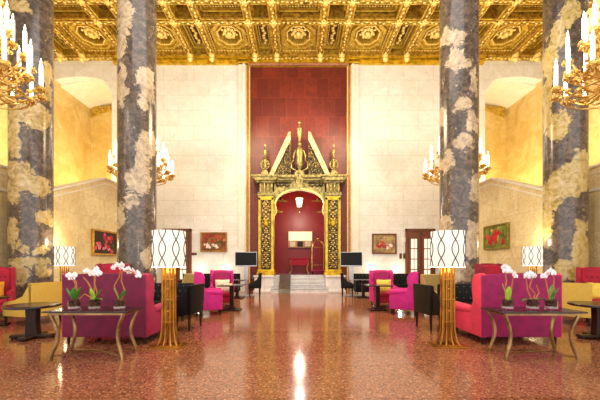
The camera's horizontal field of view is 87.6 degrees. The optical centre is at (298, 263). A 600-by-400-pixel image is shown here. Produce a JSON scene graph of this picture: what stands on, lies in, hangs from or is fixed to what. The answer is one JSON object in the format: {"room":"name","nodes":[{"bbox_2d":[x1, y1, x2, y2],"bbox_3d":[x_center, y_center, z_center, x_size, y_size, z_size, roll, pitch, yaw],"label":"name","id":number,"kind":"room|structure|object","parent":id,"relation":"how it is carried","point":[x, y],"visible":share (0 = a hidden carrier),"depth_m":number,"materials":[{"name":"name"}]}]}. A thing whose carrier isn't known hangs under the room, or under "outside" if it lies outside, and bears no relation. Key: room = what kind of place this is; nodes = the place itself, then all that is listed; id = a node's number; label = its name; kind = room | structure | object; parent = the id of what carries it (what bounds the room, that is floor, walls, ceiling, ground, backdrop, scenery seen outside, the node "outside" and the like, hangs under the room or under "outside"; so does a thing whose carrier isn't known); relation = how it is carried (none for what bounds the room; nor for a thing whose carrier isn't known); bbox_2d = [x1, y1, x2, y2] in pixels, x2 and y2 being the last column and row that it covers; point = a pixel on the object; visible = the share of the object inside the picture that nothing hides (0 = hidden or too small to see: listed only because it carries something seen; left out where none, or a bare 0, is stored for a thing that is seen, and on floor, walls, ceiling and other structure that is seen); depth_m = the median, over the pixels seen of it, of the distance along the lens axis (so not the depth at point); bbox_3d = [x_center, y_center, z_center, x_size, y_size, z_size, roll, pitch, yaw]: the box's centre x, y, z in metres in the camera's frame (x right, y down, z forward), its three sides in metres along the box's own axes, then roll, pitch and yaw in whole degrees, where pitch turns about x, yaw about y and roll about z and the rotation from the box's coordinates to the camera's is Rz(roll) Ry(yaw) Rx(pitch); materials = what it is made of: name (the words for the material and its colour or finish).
{"room":"hotel lobby","nodes":[
{"label":"hotel lobby","id":0,"kind":"room"},
{"bbox_2d":[0,23,90,185],"bbox_3d":[-12.750,-4.550,11.400,0.300,11.900,15.800,0,0,0],"label":"wall","id":1,"kind":"structure","parent":0,"point":[72,118],"depth_m":17.07,"materials":[{"name":"paint"}]},
{"bbox_2d":[0,167,116,281],"bbox_3d":[-8.700,-1.030,9.850,1.600,4.860,12.700,0,0,0],"label":"wall","id":2,"kind":"structure","parent":0,"point":[77,213],"depth_m":11.34,"materials":[{"name":"beige paint"}]},
{"bbox_2d":[0,164,116,196],"bbox_3d":[-8.705,-2.825,9.850,1.690,1.410,12.700,0,0,0],"label":"trim","id":3,"kind":"structure","parent":2,"relation":"attached to","point":[59,187],"depth_m":11.17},
{"bbox_2d":[91,228,116,255],"bbox_3d":[-7.840,-0.854,12.720,0.090,1.000,1.620,0,0,0],"label":"painting","id":4,"kind":"object","parent":2,"relation":"attached to","point":[103,242],"visible":0.97,"depth_m":12.56,"materials":[{"name":"paint"}]},
{"bbox_2d":[61,81,111,108],"bbox_3d":[-11.100,-9.760,17.825,3.400,0.880,2.450,0,0,0],"label":"ceiling","id":5,"kind":"structure","parent":0,"point":[91,94],"depth_m":17.49,"materials":[{"name":"beige paint"}]},
{"bbox_2d":[91,105,111,179],"bbox_3d":[-10.200,-4.550,19.150,5.400,11.900,0.300,0,0,0],"label":"wall","id":6,"kind":"structure","parent":0,"point":[101,125],"depth_m":19.00,"materials":[{"name":"painted plaster"}]},
{"bbox_2d":[91,105,111,117],"bbox_3d":[-11.000,-9.220,18.912,3.000,0.740,0.277,0,0,0],"label":"trim","id":7,"kind":"structure","parent":6,"relation":"attached to","point":[97,110],"depth_m":18.86,"materials":[{"name":"paint"}]},
{"bbox_2d":[106,141,116,177],"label":"chandelier","id":8,"kind":"object","parent":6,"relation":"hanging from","point":[110,169],"depth_m":12.25,"materials":[{"name":"gold metal"}]},
{"bbox_2d":[278,274,290,293],"bbox_3d":[-0.675,0.963,15.430,0.550,0.865,1.300,0,0,0],"label":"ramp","id":9,"kind":"structure","parent":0,"point":[284,279],"depth_m":15.28,"materials":[{"name":"stone"}]},
{"bbox_2d":[55,61,541,290],"bbox_3d":[0.000,-4.600,16.390,26.040,12.000,0.420,0,0,0],"label":"wall","id":10,"kind":"structure","parent":0,"point":[399,104],"depth_m":16.20,"materials":[{"name":"beige stone"}]},
{"bbox_2d":[157,136,175,185],"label":"chandelier","id":11,"kind":"object","parent":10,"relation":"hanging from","point":[160,168],"depth_m":13.28,"materials":[{"name":"gold metal"}]},
{"bbox_2d":[162,229,191,282],"bbox_3d":[-6.280,-0.210,16.136,1.520,3.220,0.228,0,0,0],"label":"door","id":12,"kind":"structure","parent":10,"relation":"in","point":[180,270],"depth_m":16.10,"materials":[{"name":"brown wood"}]},
{"bbox_2d":[200,232,226,251],"bbox_3d":[-4.373,-1.131,16.155,1.380,1.020,0.090,0,0,0],"label":"painting","id":13,"kind":"object","parent":10,"relation":"attached to","point":[209,241],"visible":1,"depth_m":16.15,"materials":[{"name":"paint"}]},
{"bbox_2d":[238,63,245,290],"bbox_3d":[-2.920,-4.450,16.270,0.400,11.700,0.460,0,0,0],"label":"trim","id":14,"kind":"structure","parent":10,"relation":"attached to","point":[241,67],"depth_m":16.10,"materials":[{"name":"beige paint"}]},
{"bbox_2d":[246,65,249,290],"bbox_3d":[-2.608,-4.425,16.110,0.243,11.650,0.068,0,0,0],"label":"trim","id":15,"kind":"structure","parent":10,"relation":"attached to","point":[246,65],"depth_m":16.08,"materials":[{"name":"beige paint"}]},
{"bbox_2d":[253,275,274,292],"bbox_3d":[-1.700,0.980,15.700,1.000,0.840,1.000,0,0,0],"label":"trim","id":16,"kind":"structure","parent":10,"relation":"attached to","point":[267,282],"depth_m":15.25,"materials":[{"name":"white stone"}]},
{"bbox_2d":[251,120,347,274],"bbox_3d":[0.050,-3.330,15.720,4.740,7.780,0.880,0,0,0],"label":"portal","id":17,"kind":"object","parent":16,"relation":"on","point":[272,185],"visible":0.99,"depth_m":15.51,"materials":[{"name":"gold metal"}]},
{"bbox_2d":[54,56,541,66],"bbox_3d":[0.000,-10.490,16.080,26.000,0.620,0.440,0,0,0],"label":"trim","id":18,"kind":"structure","parent":10,"relation":"attached to","point":[161,60],"depth_m":16.01,"materials":[{"name":"gold metal"}]},
{"bbox_2d":[249,63,347,65],"bbox_3d":[0.000,-10.240,16.065,5.100,0.120,0.070,0,0,0],"label":"trim","id":19,"kind":"structure","parent":10,"relation":"attached to","point":[250,64],"depth_m":16.03,"materials":[{"name":"gold metal"}]},
{"bbox_2d":[324,275,345,292],"bbox_3d":[1.800,0.980,15.700,1.000,0.840,1.000,0,0,0],"label":"plinth","id":20,"kind":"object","parent":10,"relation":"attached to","point":[333,282],"depth_m":15.25,"materials":[{"name":"white stone"}]},
{"bbox_2d":[347,65,351,290],"bbox_3d":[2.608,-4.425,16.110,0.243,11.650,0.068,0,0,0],"label":"trim","id":21,"kind":"structure","parent":10,"relation":"attached to","point":[350,65],"depth_m":16.10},
{"bbox_2d":[351,63,358,282],"bbox_3d":[2.920,-4.450,16.270,0.400,11.700,0.460,0,0,0],"label":"trim","id":22,"kind":"structure","parent":10,"relation":"attached to","point":[355,67],"depth_m":16.10,"materials":[{"name":"beige paint"}]},
{"bbox_2d":[372,234,396,253],"bbox_3d":[4.425,-1.043,16.155,1.260,1.050,0.090,0,0,0],"label":"painting","id":23,"kind":"object","parent":10,"relation":"attached to","point":[381,243],"visible":1,"depth_m":16.15,"materials":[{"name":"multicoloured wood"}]},
{"bbox_2d":[405,229,434,273],"bbox_3d":[6.280,-0.210,16.136,1.520,3.220,0.228,0,0,0],"label":"door","id":24,"kind":"structure","parent":10,"relation":"in","point":[417,241],"depth_m":16.10,"materials":[{"name":"brown wood"}]},
{"bbox_2d":[275,191,323,272],"bbox_3d":[0.050,-2.100,18.150,4.900,5.400,3.300,0,0,0],"label":"wall","id":25,"kind":"structure","parent":0,"point":[291,219],"depth_m":19.60,"materials":[{"name":"red paint"}]},
{"bbox_2d":[288,231,312,247],"bbox_3d":[0.109,-1.535,19.490,1.530,1.030,0.200,0,0,0],"label":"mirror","id":26,"kind":"object","parent":25,"relation":"attached to","point":[296,239],"visible":0.97,"depth_m":19.41,"materials":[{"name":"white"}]},
{"bbox_2d":[252,273,346,278],"bbox_3d":[0.050,0.677,17.980,4.900,0.245,3.640,0,0,0],"label":"floor","id":27,"kind":"structure","parent":0,"point":[276,273],"depth_m":16.55,"materials":[{"name":"grey stone"}]},
{"bbox_2d":[289,258,309,272],"bbox_3d":[0.050,0.101,18.700,1.240,0.943,0.400,0,0,0],"label":"console table","id":28,"kind":"object","parent":27,"relation":"on","point":[293,261],"visible":0.94,"depth_m":18.54,"materials":[{"name":"wood"}]},
{"bbox_2d":[311,238,323,273],"bbox_3d":[1.097,-0.451,17.600,0.760,2.018,0.560,0,0,0],"label":"luggage cart","id":29,"kind":"object","parent":27,"relation":"on","point":[312,270],"visible":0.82,"depth_m":17.59,"materials":[{"name":"metal"}]},
{"bbox_2d":[270,275,328,292],"bbox_3d":[0.050,0.980,15.572,2.800,0.840,1.155,0,0,0],"label":"steps","id":30,"kind":"structure","parent":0,"point":[299,283],"depth_m":15.46,"materials":[{"name":"white stone"}]},
{"bbox_2d":[0,291,599,399],"bbox_3d":[0.000,1.500,6.300,26.000,0.200,20.600,0,0,0],"label":"floor","id":31,"kind":"structure","parent":0,"point":[292,346],"depth_m":4.40,"materials":[{"name":"red stone"}]},
{"bbox_2d":[0,295,10,325],"bbox_3d":[-6.950,1.070,7.100,0.640,0.660,0.640,0,0,-45],"label":"round table","id":32,"kind":"object","parent":31,"relation":"on","point":[2,322],"visible":0.97,"depth_m":7.10,"materials":[{"name":"paint"}]},
{"bbox_2d":[0,267,15,316],"bbox_3d":[-8.100,0.740,8.300,0.917,1.320,0.800,0,0,-38],"label":"chair","id":33,"kind":"object","parent":31,"relation":"on","point":[7,275],"visible":0.64,"depth_m":8.61,"materials":[{"name":"fabric"}]},
{"bbox_2d":[7,0,53,298],"bbox_3d":[-8.360,-4.575,9.800,1.400,11.950,1.400,0,0,-40],"label":"marble column","id":34,"kind":"structure","parent":31,"relation":"on","point":[30,130],"depth_m":9.41,"materials":[{"name":"stone"}]},
{"bbox_2d":[1,302,61,341],"bbox_3d":[-5.020,1.083,5.920,0.880,0.635,0.880,0,0,-8],"label":"round table","id":35,"kind":"object","parent":31,"relation":"on","point":[32,309],"visible":0.98,"depth_m":5.85,"materials":[{"name":"paint"}]},
{"bbox_2d":[2,282,61,321],"bbox_3d":[-6.285,0.916,7.446,0.930,0.972,0.740,0,0,15],"label":"tub chair","id":36,"kind":"object","parent":31,"relation":"on","point":[45,291],"visible":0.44,"depth_m":7.18,"materials":[{"name":"yellow fabric"}]},
{"bbox_2d":[53,246,74,281],"bbox_3d":[-7.440,0.422,9.950,0.580,1.955,0.565,0,0,0],"label":"floor lamp","id":37,"kind":"object","parent":31,"relation":"on","point":[64,256],"visible":0.76,"depth_m":9.75,"materials":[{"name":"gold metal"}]},
{"bbox_2d":[41,307,144,359],"bbox_3d":[-3.090,1.044,4.770,1.240,0.718,0.520,0,0,0],"label":"console table","id":38,"kind":"object","parent":31,"relation":"on","point":[84,310],"visible":0.98,"depth_m":4.59,"materials":[{"name":"paint"}]},
{"bbox_2d":[65,272,81,309],"bbox_3d":[-3.384,0.401,4.721,0.192,0.567,0.178,0,0,25],"label":"potted orchid","id":39,"kind":"object","parent":38,"relation":"on","point":[73,303],"visible":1,"depth_m":4.68,"materials":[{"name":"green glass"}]},
{"bbox_2d":[79,266,102,309],"bbox_3d":[-3.111,0.355,4.720,0.375,0.659,0.175,0,0,0],"label":"potted orchid","id":40,"kind":"object","parent":38,"relation":"on","point":[94,303],"visible":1,"depth_m":4.69,"materials":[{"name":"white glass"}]},
{"bbox_2d":[111,262,141,309],"bbox_3d":[-2.580,0.324,4.720,0.463,0.720,0.175,0,0,0],"label":"potted orchid","id":41,"kind":"object","parent":38,"relation":"on","point":[120,304],"visible":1,"depth_m":4.69,"materials":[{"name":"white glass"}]},
{"bbox_2d":[62,273,160,343],"bbox_3d":[-3.360,0.780,5.910,1.587,1.240,1.000,0,0,0],"label":"sofa","id":42,"kind":"object","parent":31,"relation":"on","point":[139,291],"visible":0.62,"depth_m":5.41,"materials":[{"name":"fabric"}]},
{"bbox_2d":[95,263,129,273],"bbox_3d":[-5.020,0.690,8.250,0.887,1.420,0.800,0,0,-6],"label":"tufted armchair","id":43,"kind":"object","parent":31,"relation":"on","point":[105,268],"visible":0.13,"depth_m":8.45,"materials":[{"name":"red fabric"}]},
{"bbox_2d":[117,0,156,282],"bbox_3d":[-5.050,-4.575,9.800,1.400,11.950,1.400,0,0,-27],"label":"marble column","id":44,"kind":"structure","parent":31,"relation":"on","point":[136,19],"depth_m":9.32,"materials":[{"name":"stone"}]},
{"bbox_2d":[147,230,189,348],"bbox_3d":[-2.200,0.422,5.320,0.580,1.955,0.565,0,0,0],"label":"floor lamp","id":45,"kind":"object","parent":31,"relation":"on","point":[168,247],"visible":1,"depth_m":5.25,"materials":[{"name":"gold metal"}]},
{"bbox_2d":[154,283,193,320],"bbox_3d":[-3.420,0.950,7.945,1.300,0.900,0.760,0,0,0],"label":"tufted sofa","id":46,"kind":"object","parent":31,"relation":"on","point":[181,287],"visible":0.23,"depth_m":8.16,"materials":[{"name":"black leather"}]},
{"bbox_2d":[177,283,203,331],"bbox_3d":[-2.505,0.920,6.818,0.690,0.961,0.660,0,0,6],"label":"tub chair","id":47,"kind":"object","parent":31,"relation":"on","point":[191,302],"visible":0.68,"depth_m":6.49,"materials":[{"name":"black leather"}]},
{"bbox_2d":[182,274,203,282],"bbox_3d":[-3.445,0.856,9.714,0.700,1.092,0.730,0,0,20],"label":"tub chair","id":48,"kind":"object","parent":31,"relation":"on","point":[188,278],"visible":0.1,"depth_m":9.98,"materials":[{"name":"beige fabric"}]},
{"bbox_2d":[194,271,222,315],"bbox_3d":[-2.520,0.805,8.750,0.760,1.190,0.807,0,0,-18],"label":"chair","id":49,"kind":"object","parent":31,"relation":"on","point":[213,297],"visible":0.76,"depth_m":8.42,"materials":[{"name":"fabric"}]},
{"bbox_2d":[178,274,239,291],"bbox_3d":[-4.100,0.925,14.495,2.700,0.950,0.710,0,0,0],"label":"bench sofa","id":50,"kind":"object","parent":31,"relation":"on","point":[207,276],"visible":0.21,"depth_m":14.69,"materials":[{"name":"black leather"}]},
{"bbox_2d":[209,270,234,302],"bbox_3d":[-2.520,0.800,10.300,0.827,1.200,0.740,0,0,-14],"label":"chair","id":51,"kind":"object","parent":31,"relation":"on","point":[216,274],"visible":0.52,"depth_m":10.44,"materials":[{"name":"fabric"}]},
{"bbox_2d":[215,279,229,291],"bbox_3d":[-2.472,0.711,10.169,0.460,0.408,0.205,0,0,-14],"label":"cushion","id":52,"kind":"object","parent":51,"relation":"on","point":[217,282],"visible":0.62,"depth_m":10.12,"materials":[{"name":"beige fabric"}]},
{"bbox_2d":[217,284,245,310],"bbox_3d":[-2.020,1.014,9.500,0.720,0.769,0.720,0,0,0],"label":"pedestal table","id":53,"kind":"object","parent":31,"relation":"on","point":[231,308],"visible":0.98,"depth_m":9.44,"materials":[{"name":"paint"}]},
{"bbox_2d":[234,279,246,298],"bbox_3d":[-2.520,1.024,12.850,0.680,0.749,0.680,0,0,0],"label":"pedestal table","id":54,"kind":"object","parent":31,"relation":"on","point":[236,296],"visible":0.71,"depth_m":12.79,"materials":[{"name":"paint"}]},
{"bbox_2d":[235,252,256,295],"bbox_3d":[-2.316,0.434,13.825,0.960,1.929,0.450,0,0,-4],"label":"television","id":55,"kind":"object","parent":31,"relation":"on","point":[245,259],"visible":0.85,"depth_m":13.78,"materials":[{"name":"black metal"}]},
{"bbox_2d":[248,273,261,297],"bbox_3d":[-1.845,0.890,13.303,0.550,1.021,0.520,0,0,-10],"label":"dining chair","id":56,"kind":"object","parent":31,"relation":"on","point":[257,283],"visible":1,"depth_m":13.07,"materials":[{"name":"black leather"}]},
{"bbox_2d":[340,273,353,297],"bbox_3d":[2.065,0.890,13.303,0.550,1.021,0.520,0,0,10],"label":"dining chair","id":57,"kind":"object","parent":31,"relation":"on","point":[344,283],"visible":1,"depth_m":13.07,"materials":[{"name":"black leather"}]},
{"bbox_2d":[340,252,361,295],"bbox_3d":[2.330,0.434,13.825,0.960,1.929,0.450,0,0,4],"label":"television","id":58,"kind":"object","parent":31,"relation":"on","point":[351,259],"visible":0.91,"depth_m":13.78,"materials":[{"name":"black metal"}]},
{"bbox_2d":[354,279,368,297],"bbox_3d":[2.680,1.024,12.950,0.680,0.749,0.680,0,0,0],"label":"pedestal table","id":59,"kind":"object","parent":31,"relation":"on","point":[362,280],"visible":0.88,"depth_m":12.89,"materials":[{"name":"paint"}]},
{"bbox_2d":[363,284,392,310],"bbox_3d":[2.400,1.014,9.500,0.720,0.769,0.720,0,0,0],"label":"pedestal table","id":60,"kind":"object","parent":31,"relation":"on","point":[377,307],"visible":1,"depth_m":9.44,"materials":[{"name":"paint"}]},
{"bbox_2d":[369,270,398,304],"bbox_3d":[2.780,0.800,10.300,0.827,1.200,0.740,0,0,0],"label":"chair","id":61,"kind":"object","parent":31,"relation":"on","point":[374,275],"visible":0.52,"depth_m":10.43,"materials":[{"name":"fabric"}]},
{"bbox_2d":[376,280,390,291],"bbox_3d":[2.780,0.711,10.171,0.480,0.408,0.205,0,0,0],"label":"cushion","id":62,"kind":"object","parent":61,"relation":"on","point":[382,289],"visible":0.62,"depth_m":10.11,"materials":[{"name":"yellow fabric"}]},
{"bbox_2d":[353,274,419,293],"bbox_3d":[4.150,0.925,14.495,3.100,0.950,0.710,0,0,0],"label":"bench sofa","id":63,"kind":"object","parent":31,"relation":"on","point":[400,280],"visible":0.35,"depth_m":14.69,"materials":[{"name":"black leather"}]},
{"bbox_2d":[358,284,407,285],"bbox_3d":[4.150,0.965,14.415,2.940,0.090,0.550,0,0,0],"label":"seat cushion","id":64,"kind":"object","parent":63,"relation":"on","point":[358,284],"depth_m":14.15,"materials":[{"name":"black leather"}]},
{"bbox_2d":[389,271,418,315],"bbox_3d":[2.980,0.805,8.850,0.760,1.190,0.807,0,0,22],"label":"chair","id":65,"kind":"object","parent":31,"relation":"on","point":[399,298],"visible":0.87,"depth_m":8.49,"materials":[{"name":"fabric"}]},
{"bbox_2d":[420,274,439,292],"bbox_3d":[4.135,0.856,9.264,0.700,1.092,0.730,0,0,-20],"label":"tub chair","id":66,"kind":"object","parent":31,"relation":"on","point":[427,279],"visible":0.09,"depth_m":9.48,"materials":[{"name":"beige fabric"}]},
{"bbox_2d":[413,283,449,331],"bbox_3d":[2.965,0.920,6.798,0.690,0.961,0.660,0,0,-8],"label":"tub chair","id":67,"kind":"object","parent":31,"relation":"on","point":[426,300],"visible":0.62,"depth_m":6.54,"materials":[{"name":"black leather"}]},
{"bbox_2d":[427,230,469,347],"bbox_3d":[2.550,0.422,5.360,0.580,1.955,0.565,0,0,0],"label":"floor lamp","id":68,"kind":"object","parent":31,"relation":"on","point":[447,247],"visible":1,"depth_m":5.29,"materials":[{"name":"gold metal"}]},
{"bbox_2d":[437,284,472,318],"bbox_3d":[4.250,0.950,7.545,1.500,0.900,0.760,0,0,0],"label":"tufted sofa","id":69,"kind":"object","parent":31,"relation":"on","point":[463,292],"visible":0.29,"depth_m":7.76,"materials":[{"name":"black leather"}]},
{"bbox_2d":[439,0,478,283],"bbox_3d":[5.020,-4.575,9.800,1.400,11.950,1.400,0,0,27],"label":"marble column","id":70,"kind":"structure","parent":31,"relation":"on","point":[458,19],"depth_m":9.32,"materials":[{"name":"stone"}]},
{"bbox_2d":[475,263,502,273],"bbox_3d":[5.420,0.690,8.500,0.887,1.420,0.800,0,0,-14],"label":"tufted armchair","id":71,"kind":"object","parent":31,"relation":"on","point":[487,268],"visible":0.19,"depth_m":8.70,"materials":[{"name":"red fabric"}]},
{"bbox_2d":[449,273,561,343],"bbox_3d":[3.860,0.780,5.930,1.527,1.240,1.040,0,0,0],"label":"sofa","id":72,"kind":"object","parent":31,"relation":"on","point":[487,289],"visible":0.72,"depth_m":5.41,"materials":[{"name":"fabric"}]},
{"bbox_2d":[522,246,543,273],"bbox_3d":[7.440,0.422,9.950,0.580,1.955,0.565,0,0,0],"label":"floor lamp","id":73,"kind":"object","parent":31,"relation":"on","point":[532,256],"visible":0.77,"depth_m":9.74,"materials":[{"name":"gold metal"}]},
{"bbox_2d":[481,307,587,360],"bbox_3d":[3.520,1.044,4.730,1.240,0.718,0.520,0,0,0],"label":"console table","id":74,"kind":"object","parent":31,"relation":"on","point":[518,311],"visible":0.97,"depth_m":4.54,"materials":[{"name":"paint"}]},
{"bbox_2d":[501,264,517,309],"bbox_3d":[3.166,0.339,4.697,0.224,0.690,0.199,0,0,33],"label":"potted orchid","id":75,"kind":"object","parent":74,"relation":"on","point":[507,303],"visible":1,"depth_m":4.69,"materials":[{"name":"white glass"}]},
{"bbox_2d":[522,270,544,309],"bbox_3d":[3.528,0.388,4.721,0.339,0.591,0.178,0,0,0],"label":"potted orchid","id":76,"kind":"object","parent":74,"relation":"on","point":[530,304],"visible":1,"depth_m":4.69,"materials":[{"name":"white plant"}]},
{"bbox_2d":[540,268,558,309],"bbox_3d":[3.745,0.369,4.720,0.301,0.630,0.175,0,0,0],"label":"potted orchid","id":77,"kind":"object","parent":74,"relation":"on","point":[551,303],"visible":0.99,"depth_m":4.69,"materials":[{"name":"white plant"}]},
{"bbox_2d":[542,0,588,282],"bbox_3d":[8.340,-4.575,9.800,1.400,11.950,1.400,0,0,40],"label":"marble column","id":78,"kind":"structure","parent":31,"relation":"on","point":[565,130],"depth_m":9.41,"materials":[{"name":"stone"}]},
{"bbox_2d":[562,282,591,326],"bbox_3d":[6.490,0.916,7.489,0.740,0.972,0.930,0,0,40],"label":"tub chair","id":79,"kind":"object","parent":31,"relation":"on","point":[570,291],"visible":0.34,"depth_m":7.05,"materials":[{"name":"yellow fabric"}]},
{"bbox_2d":[567,301,599,338],"bbox_3d":[5.620,1.070,5.850,0.920,0.660,0.920,0,0,6],"label":"round table","id":80,"kind":"object","parent":31,"relation":"on","point":[594,332],"visible":1,"depth_m":5.83,"materials":[{"name":"paint"}]},
{"bbox_2d":[576,267,599,301],"bbox_3d":[7.950,0.740,8.300,0.917,1.320,0.800,0,0,38],"label":"chair","id":81,"kind":"object","parent":31,"relation":"on","point":[585,274],"visible":0.41,"depth_m":8.57,"materials":[{"name":"fabric"}]},
{"bbox_2d":[586,282,599,298],"bbox_3d":[7.853,0.702,8.162,0.500,0.427,0.208,0,0,38],"label":"cushion","id":82,"kind":"object","parent":81,"relation":"on","point":[595,286],"visible":0.62,"depth_m":8.16,"materials":[{"name":"yellow fabric"}]},
{"bbox_2d":[1,0,599,61],"bbox_3d":[0.000,-10.780,6.350,26.400,1.280,20.700,0,0,0],"label":"ceiling","id":83,"kind":"structure","parent":0,"point":[84,30],"depth_m":14.28,"materials":[{"name":"paint"}]},
{"bbox_2d":[0,0,46,109],"bbox_3d":[-6.630,-7.090,6.530,2.221,7.220,2.165,0,0,0],"label":"chandelier","id":84,"kind":"object","parent":83,"relation":"hanging from","point":[6,32],"visible":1,"depth_m":6.73,"materials":[{"name":"gold metal"}]},
{"bbox_2d":[0,5,2,35],"bbox_3d":[-5.902,-4.810,6.198,0.063,0.620,0.063,0,0,-43],"label":"candle","id":85,"kind":"object","parent":84,"relation":"on","point":[1,15],"depth_m":6.19,"materials":[{"name":"beige wax"}]},
{"bbox_2d":[2,29,6,60],"bbox_3d":[-5.729,-4.270,6.096,0.063,0.620,0.063,0,0,-42],"label":"candle","id":86,"kind":"object","parent":84,"relation":"on","point":[4,39],"depth_m":6.07,"materials":[{"name":"beige wax"}]},
{"bbox_2d":[5,1,8,29],"bbox_3d":[-6.133,-5.230,6.580,0.063,0.620,0.063,0,0,-28],"label":"candle","id":87,"kind":"object","parent":84,"relation":"on","point":[6,7],"depth_m":6.57,"materials":[{"name":"beige wax"}]},
{"bbox_2d":[11,14,14,40],"bbox_3d":[-6.314,-5.230,6.917,0.063,0.620,0.063,0,0,17],"label":"candle","id":88,"kind":"object","parent":84,"relation":"on","point":[12,20],"depth_m":6.90,"materials":[{"name":"beige wax"}]},
{"bbox_2d":[17,46,20,70],"bbox_3d":[-6.539,-4.810,7.325,0.063,0.620,0.063,0,0,-16],"label":"candle","id":89,"kind":"object","parent":84,"relation":"on","point":[18,51],"depth_m":7.30,"materials":[{"name":"beige wax"}]},
{"bbox_2d":[23,25,26,51],"bbox_3d":[-5.846,-4.810,6.689,0.063,0.620,0.063,0,0,-34],"label":"candle","id":90,"kind":"object","parent":84,"relation":"on","point":[24,31],"depth_m":6.67,"materials":[{"name":"beige wax"}]},
{"bbox_2d":[26,44,30,73],"bbox_3d":[-5.630,-4.270,6.530,0.063,0.620,0.063,0,0,22],"label":"candle","id":91,"kind":"object","parent":84,"relation":"on","point":[28,54],"depth_m":6.51,"materials":[{"name":"beige wax"}]},
{"bbox_2d":[29,39,32,65],"bbox_3d":[-6.089,-4.810,7.119,0.063,0.620,0.063,0,0,-25],"label":"candle","id":92,"kind":"object","parent":84,"relation":"on","point":[31,47],"depth_m":7.11,"materials":[{"name":"beige wax"}]},
{"bbox_2d":[29,75,32,96],"bbox_3d":[-6.407,-4.270,7.505,0.063,0.620,0.063,0,0,-10],"label":"candle","id":93,"kind":"object","parent":84,"relation":"on","point":[30,84],"depth_m":7.48,"materials":[{"name":"beige wax"}]},
{"bbox_2d":[39,59,42,85],"bbox_3d":[-5.729,-4.270,6.964,0.063,0.620,0.063,0,0,-3],"label":"candle","id":94,"kind":"object","parent":84,"relation":"on","point":[40,65],"depth_m":6.95,"materials":[{"name":"beige wax"}]},
{"bbox_2d":[422,140,438,184],"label":"chandelier","id":95,"kind":"object","parent":83,"relation":"hanging from","point":[432,165],"depth_m":13.19,"materials":[{"name":"gold metal"}]},
{"bbox_2d":[550,0,599,109],"bbox_3d":[6.630,-7.090,6.530,2.221,7.220,2.165,0,0,-26],"label":"chandelier","id":96,"kind":"object","parent":83,"relation":"hanging from","point":[586,45],"visible":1,"depth_m":6.70,"materials":[{"name":"gold metal"}]},
{"bbox_2d":[554,59,557,85],"bbox_3d":[5.729,-4.270,6.964,0.063,0.620,0.063,0,0,3],"label":"candle","id":97,"kind":"object","parent":96,"relation":"on","point":[556,65],"depth_m":6.95,"materials":[{"name":"beige wax"}]},
{"bbox_2d":[566,44,570,73],"bbox_3d":[5.630,-4.270,6.530,0.063,0.620,0.063,0,0,-22],"label":"candle","id":98,"kind":"object","parent":96,"relation":"on","point":[568,54],"depth_m":6.51,"materials":[{"name":"beige wax"}]},
{"bbox_2d":[583,13,587,42],"bbox_3d":[5.846,-4.810,6.371,0.063,0.620,0.063,0,0,11],"label":"candle","id":99,"kind":"object","parent":96,"relation":"on","point":[585,23],"depth_m":6.35,"materials":[{"name":"beige wax"}]},
{"bbox_2d":[590,29,594,60],"bbox_3d":[5.729,-4.270,6.096,0.063,0.620,0.063,0,0,42],"label":"candle","id":100,"kind":"object","parent":96,"relation":"on","point":[592,39],"depth_m":6.07,"materials":[{"name":"beige wax"}]},
{"bbox_2d":[592,0,596,25],"bbox_3d":[6.133,-5.230,6.480,0.063,0.620,0.063,0,0,-28],"label":"candle","id":101,"kind":"object","parent":96,"relation":"on","point":[594,7],"depth_m":6.46,"materials":[{"name":"beige wax"}]},
{"bbox_2d":[479,138,491,178],"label":"chandelier","id":102,"kind":"object","parent":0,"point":[485,167],"depth_m":12.38,"materials":[{"name":"white wax"}]},
{"bbox_2d":[485,105,505,179],"bbox_3d":[10.200,-4.550,19.150,5.400,11.900,0.300,0,0,0],"label":"wall","id":103,"kind":"structure","parent":0,"point":[495,125],"depth_m":19.00,"materials":[{"name":"paint"}]},
{"bbox_2d":[485,105,505,117],"bbox_3d":[11.000,-9.220,18.912,3.000,0.740,0.277,0,0,0],"label":"trim","id":104,"kind":"structure","parent":103,"relation":"attached to","point":[499,110],"depth_m":18.86,"materials":[{"name":"paint"}]},
{"bbox_2d":[485,81,535,108],"bbox_3d":[11.100,-9.760,17.825,3.400,0.880,2.450,0,0,0],"label":"ceiling","id":105,"kind":"structure","parent":0,"point":[505,94],"depth_m":17.49,"materials":[{"name":"beige paint"}]},
{"bbox_2d":[479,166,599,273],"bbox_3d":[8.700,-1.030,9.850,1.600,4.860,12.700,0,0,0],"label":"wall","id":106,"kind":"structure","parent":0,"point":[497,204],"depth_m":11.19,"materials":[{"name":"beige stone"}]},
{"bbox_2d":[483,222,508,249],"bbox_3d":[7.840,-1.075,12.450,0.090,0.980,1.520,0,0,0],"label":"painting","id":107,"kind":"object","parent":106,"relation":"attached to","point":[496,236],"visible":1,"depth_m":12.36,"materials":[{"name":"paint"}]},
{"bbox_2d":[479,163,599,196],"bbox_3d":[8.705,-2.825,9.850,1.690,1.410,12.700,0,0,0],"label":"trim","id":108,"kind":"structure","parent":106,"relation":"attached to","point":[537,187],"depth_m":10.98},
{"bbox_2d":[506,22,599,185],"bbox_3d":[12.750,-4.550,11.400,0.300,11.900,15.800,0,0,0],"label":"wall","id":109,"kind":"structure","parent":0,"point":[524,117],"depth_m":17.07,"materials":[{"name":"paint"}]},
{"bbox_3d":[0.050,-4.875,18.150,4.900,0.150,3.300,0,0,0],"label":"ceiling","id":110,"kind":"structure","parent":0,"visible":0},
{"bbox_2d":[295,191,303,211],"bbox_3d":[0.051,-3.810,16.900,0.446,1.980,0.440,0,0,0],"label":"hanging lantern","id":111,"kind":"object","parent":110,"relation":"hanging from","point":[299,198],"visible":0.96,"depth_m":16.80,"materials":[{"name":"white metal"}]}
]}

